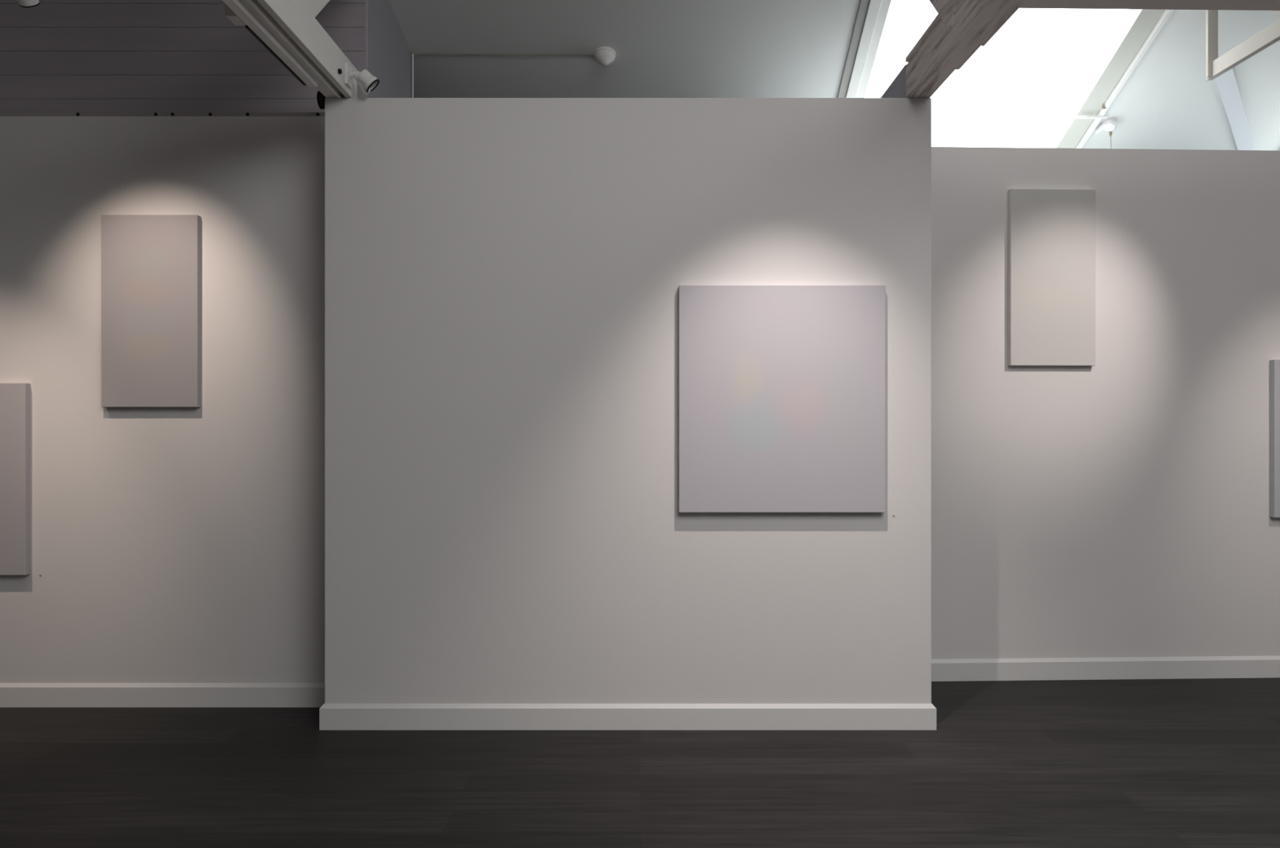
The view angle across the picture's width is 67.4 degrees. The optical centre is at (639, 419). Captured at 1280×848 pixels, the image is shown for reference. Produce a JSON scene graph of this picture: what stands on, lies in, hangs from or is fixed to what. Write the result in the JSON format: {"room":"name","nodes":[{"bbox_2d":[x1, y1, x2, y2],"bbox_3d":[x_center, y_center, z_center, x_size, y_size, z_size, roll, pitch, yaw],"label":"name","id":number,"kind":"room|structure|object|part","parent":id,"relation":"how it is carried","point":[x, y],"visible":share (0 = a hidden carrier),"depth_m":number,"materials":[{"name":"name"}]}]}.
{"room":"museum","nodes":[
{"label":"museum","id":0,"kind":"room"},
{"bbox_2d":[0,116,324,683],"bbox_3d":[-3.500,-0.040,4.965,4.200,3.030,0.070,0,0,0],"label":"wall","id":1,"kind":"structure","parent":0,"point":[168,544],"depth_m":4.93,"materials":[{"name":"white paint"}]},
{"bbox_2d":[0,382,30,575],"bbox_3d":[-3.373,0.306,4.909,0.490,0.980,0.042,0,0,0],"label":"canvas painting","id":2,"kind":"object","parent":1,"relation":"attached to","point":[15,397],"visible":1,"depth_m":4.89},
{"bbox_2d":[101,214,200,407],"bbox_3d":[-2.498,-0.551,4.909,0.490,0.980,0.042,0,0,0],"label":"canvas painting","id":3,"kind":"object","parent":1,"relation":"attached to","point":[151,264],"visible":1,"depth_m":4.89},
{"bbox_2d":[0,112,324,116],"bbox_3d":[-3.553,-1.566,4.980,4.095,0.022,0.100,0,0,0],"label":"trim","id":4,"kind":"structure","parent":1,"relation":"on","point":[2,114],"depth_m":4.93,"materials":[{"name":"paint"}]},
{"bbox_2d":[0,0,368,112],"bbox_3d":[-3.518,-2.029,5.053,4.164,0.948,0.045,0,0,0],"label":"ceiling","id":5,"kind":"structure","parent":0,"point":[56,55],"depth_m":5.03,"materials":[{"name":"wood"}]},
{"bbox_2d":[368,0,412,97],"bbox_3d":[-1.439,-0.504,5.453,0.060,3.959,0.760,0,0,4],"label":"wall","id":6,"kind":"structure","parent":0,"point":[389,54],"depth_m":5.39,"materials":[{"name":"grey paint"}]},
{"bbox_2d":[324,97,931,703],"bbox_3d":[-0.057,-0.028,4.750,2.890,3.006,0.359,0,0,0],"label":"wall","id":7,"kind":"structure","parent":0,"point":[504,522],"depth_m":4.57,"materials":[{"name":"white paint"}]},
{"bbox_2d":[0,683,936,730],"bbox_3d":[-2.097,1.415,4.742,7.006,0.120,0.377,0,0,0],"label":"baseboard","id":8,"kind":"structure","parent":7,"relation":"attached to","point":[332,717],"depth_m":4.55,"materials":[{"name":"white paint"}]},
{"bbox_2d":[678,284,885,512],"bbox_3d":[0.671,-0.096,4.550,0.975,1.074,0.042,0,0,0],"label":"canvas painting","id":9,"kind":"object","parent":7,"relation":"attached to","point":[782,388],"visible":1,"depth_m":4.53},
{"bbox_2d":[0,677,1279,847],"bbox_3d":[0.500,1.525,1.960,12.600,0.100,11.120,0,0,0],"label":"floor","id":10,"kind":"structure","parent":0,"point":[1194,762],"depth_m":3.92,"materials":[{"name":"grey wood"}]},
{"bbox_2d":[389,0,1279,151],"bbox_3d":[0.500,-2.559,4.960,12.200,1.792,4.920,0,0,0],"label":"ceiling","id":11,"kind":"structure","parent":0,"point":[663,48],"depth_m":5.85,"materials":[{"name":"white paint"}]},
{"bbox_2d":[17,0,39,7],"bbox_3d":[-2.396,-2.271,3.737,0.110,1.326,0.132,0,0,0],"label":"spotlight","id":12,"kind":"object","parent":11,"relation":"attached to","point":[24,3],"visible":1,"depth_m":3.75,"materials":[{"name":"white plastic"}]},
{"bbox_2d":[239,0,356,98],"bbox_3d":[-1.431,-2.245,2.995,0.131,1.440,3.989,0,0,0],"label":"tie beam","id":13,"kind":"structure","parent":11,"relation":"attached to","point":[293,24],"depth_m":4.03,"materials":[{"name":"grey"}]},
{"bbox_2d":[222,0,317,86],"bbox_3d":[-1.511,-1.536,2.980,0.098,0.061,2.760,0,0,0],"label":"track","id":14,"kind":"object","parent":13,"relation":"attached to","point":[235,11],"visible":1,"depth_m":3.80,"materials":[{"name":"white plastic"}]},
{"bbox_2d":[316,90,325,109],"bbox_3d":[-1.506,-1.537,4.613,0.080,0.099,0.084,0,0,-30],"label":"spotlight","id":15,"kind":"object","parent":13,"relation":"attached to","point":[320,97],"visible":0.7,"depth_m":4.60,"materials":[{"name":"black metal"}]},
{"bbox_2d":[337,68,342,74],"bbox_3d":[-1.366,-1.583,4.370,0.015,0.024,0.024,0,0,0],"label":"cable gland","id":16,"kind":"object","parent":13,"relation":"attached to","point":[340,71],"visible":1,"depth_m":4.36,"materials":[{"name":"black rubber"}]},
{"bbox_2d":[344,62,379,94],"bbox_3d":[-1.296,-1.591,4.498,0.150,0.131,0.079,0,0,0],"label":"spotlight","id":17,"kind":"object","parent":13,"relation":"attached to","point":[367,82],"visible":1,"depth_m":4.47,"materials":[{"name":"white plastic"}]},
{"bbox_2d":[412,53,594,97],"bbox_3d":[-0.822,-1.998,5.812,1.112,0.434,0.017,0,0,-1],"label":"cable conduit","id":18,"kind":"object","parent":11,"relation":"attached to","point":[413,53],"visible":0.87,"depth_m":5.81,"materials":[{"name":"beige"}]},
{"bbox_2d":[594,46,615,66],"bbox_3d":[-0.213,-2.187,5.822,0.132,0.098,0.129,0,0,0],"label":"smoke detector","id":19,"kind":"object","parent":11,"relation":"attached to","point":[603,55],"visible":1,"depth_m":5.78,"materials":[{"name":"white plastic"}]},
{"bbox_2d":[880,0,1020,97],"bbox_3d":[1.338,-2.080,3.125,0.156,1.098,4.250,0,0,0],"label":"tie beam","id":20,"kind":"structure","parent":11,"relation":"attached to","point":[959,28],"depth_m":4.03,"materials":[{"name":"grey paint"}]},
{"bbox_2d":[1017,0,1279,10],"bbox_3d":[3.972,-1.591,3.545,5.157,0.150,0.110,0,0,-1],"label":"cross beam","id":21,"kind":"structure","parent":20,"relation":"attached to","point":[1247,5],"depth_m":3.51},
{"bbox_2d":[836,0,1173,148],"bbox_3d":[2.205,-2.196,6.112,1.946,0.820,1.808,0,0,0],"label":"window","id":22,"kind":"structure","parent":11,"relation":"attached to","point":[1136,25],"depth_m":5.89,"materials":[{"name":"white"}]},
{"bbox_3d":[1.293,-2.114,6.098,0.048,0.615,1.710,0,0,2],"label":"trim","id":23,"kind":"part","parent":22,"relation":"part of","materials":[{"name":"grey paint"}]},
{"bbox_2d":[931,115,1108,119],"bbox_3d":[2.472,-1.999,6.353,1.244,0.022,0.027,0,0,0],"label":"cable conduit","id":24,"kind":"object","parent":22,"relation":"attached to","point":[956,116],"visible":0.88,"depth_m":6.35,"materials":[{"name":"white plastic"}]},
{"bbox_3d":[3.039,-2.106,6.095,0.030,0.614,1.709,0,0,2],"label":"casing","id":25,"kind":"part","parent":22,"relation":"part of","materials":[{"name":"white plastic"}]},
{"bbox_2d":[1094,117,1117,148],"bbox_3d":[3.142,-1.849,6.453,0.116,0.349,0.129,0,0,0],"label":"spotlight","id":26,"kind":"object","parent":11,"relation":"attached to","point":[1110,124],"visible":0.97,"depth_m":6.42,"materials":[{"name":"white plastic"}]},
{"bbox_2d":[1215,68,1255,150],"bbox_3d":[4.047,-1.972,6.479,0.102,0.463,1.572,0,0,39],"label":"trim","id":27,"kind":"structure","parent":11,"relation":"attached to","point":[1227,83],"depth_m":6.29,"materials":[{"name":"white paint"}]},
{"bbox_2d":[1205,9,1279,79],"bbox_3d":[3.157,-2.148,4.490,0.062,0.562,1.742,0,0,1],"label":"frame","id":28,"kind":"object","parent":11,"relation":"hanging from","point":[1215,66],"visible":0.96,"depth_m":5.15,"materials":[{"name":"white metal"}]},
{"bbox_3d":[3.164,-2.144,5.311,0.057,0.508,0.022,0,0,0],"label":"post","id":29,"kind":"part","parent":28,"relation":"part of","materials":[{"name":"white metal"}]},
{"bbox_2d":[931,146,1279,659],"bbox_3d":[2.610,-0.031,5.514,7.991,3.012,0.120,0,0,-2],"label":"wall","id":30,"kind":"structure","parent":0,"point":[1117,506],"depth_m":5.46,"materials":[{"name":"white paint"}]},
{"bbox_2d":[1008,188,1095,366],"bbox_3d":[2.324,-0.799,5.422,0.487,0.995,0.042,0,0,-2],"label":"canvas painting","id":31,"kind":"object","parent":30,"relation":"attached to","point":[1051,232],"visible":1,"depth_m":5.40},
{"bbox_2d":[931,656,1279,681],"bbox_3d":[3.794,1.415,5.492,5.616,0.120,0.018,0,0,-2],"label":"baseboard","id":32,"kind":"structure","parent":30,"relation":"attached to","point":[1206,667],"depth_m":5.44,"materials":[{"name":"white paint"}]},
{"bbox_2d":[1269,360,1279,517],"bbox_3d":[3.919,0.111,5.484,0.637,0.899,0.042,0,0,-2],"label":"canvas painting","id":33,"kind":"object","parent":30,"relation":"attached to","point":[1274,365],"visible":1,"depth_m":5.45}
]}

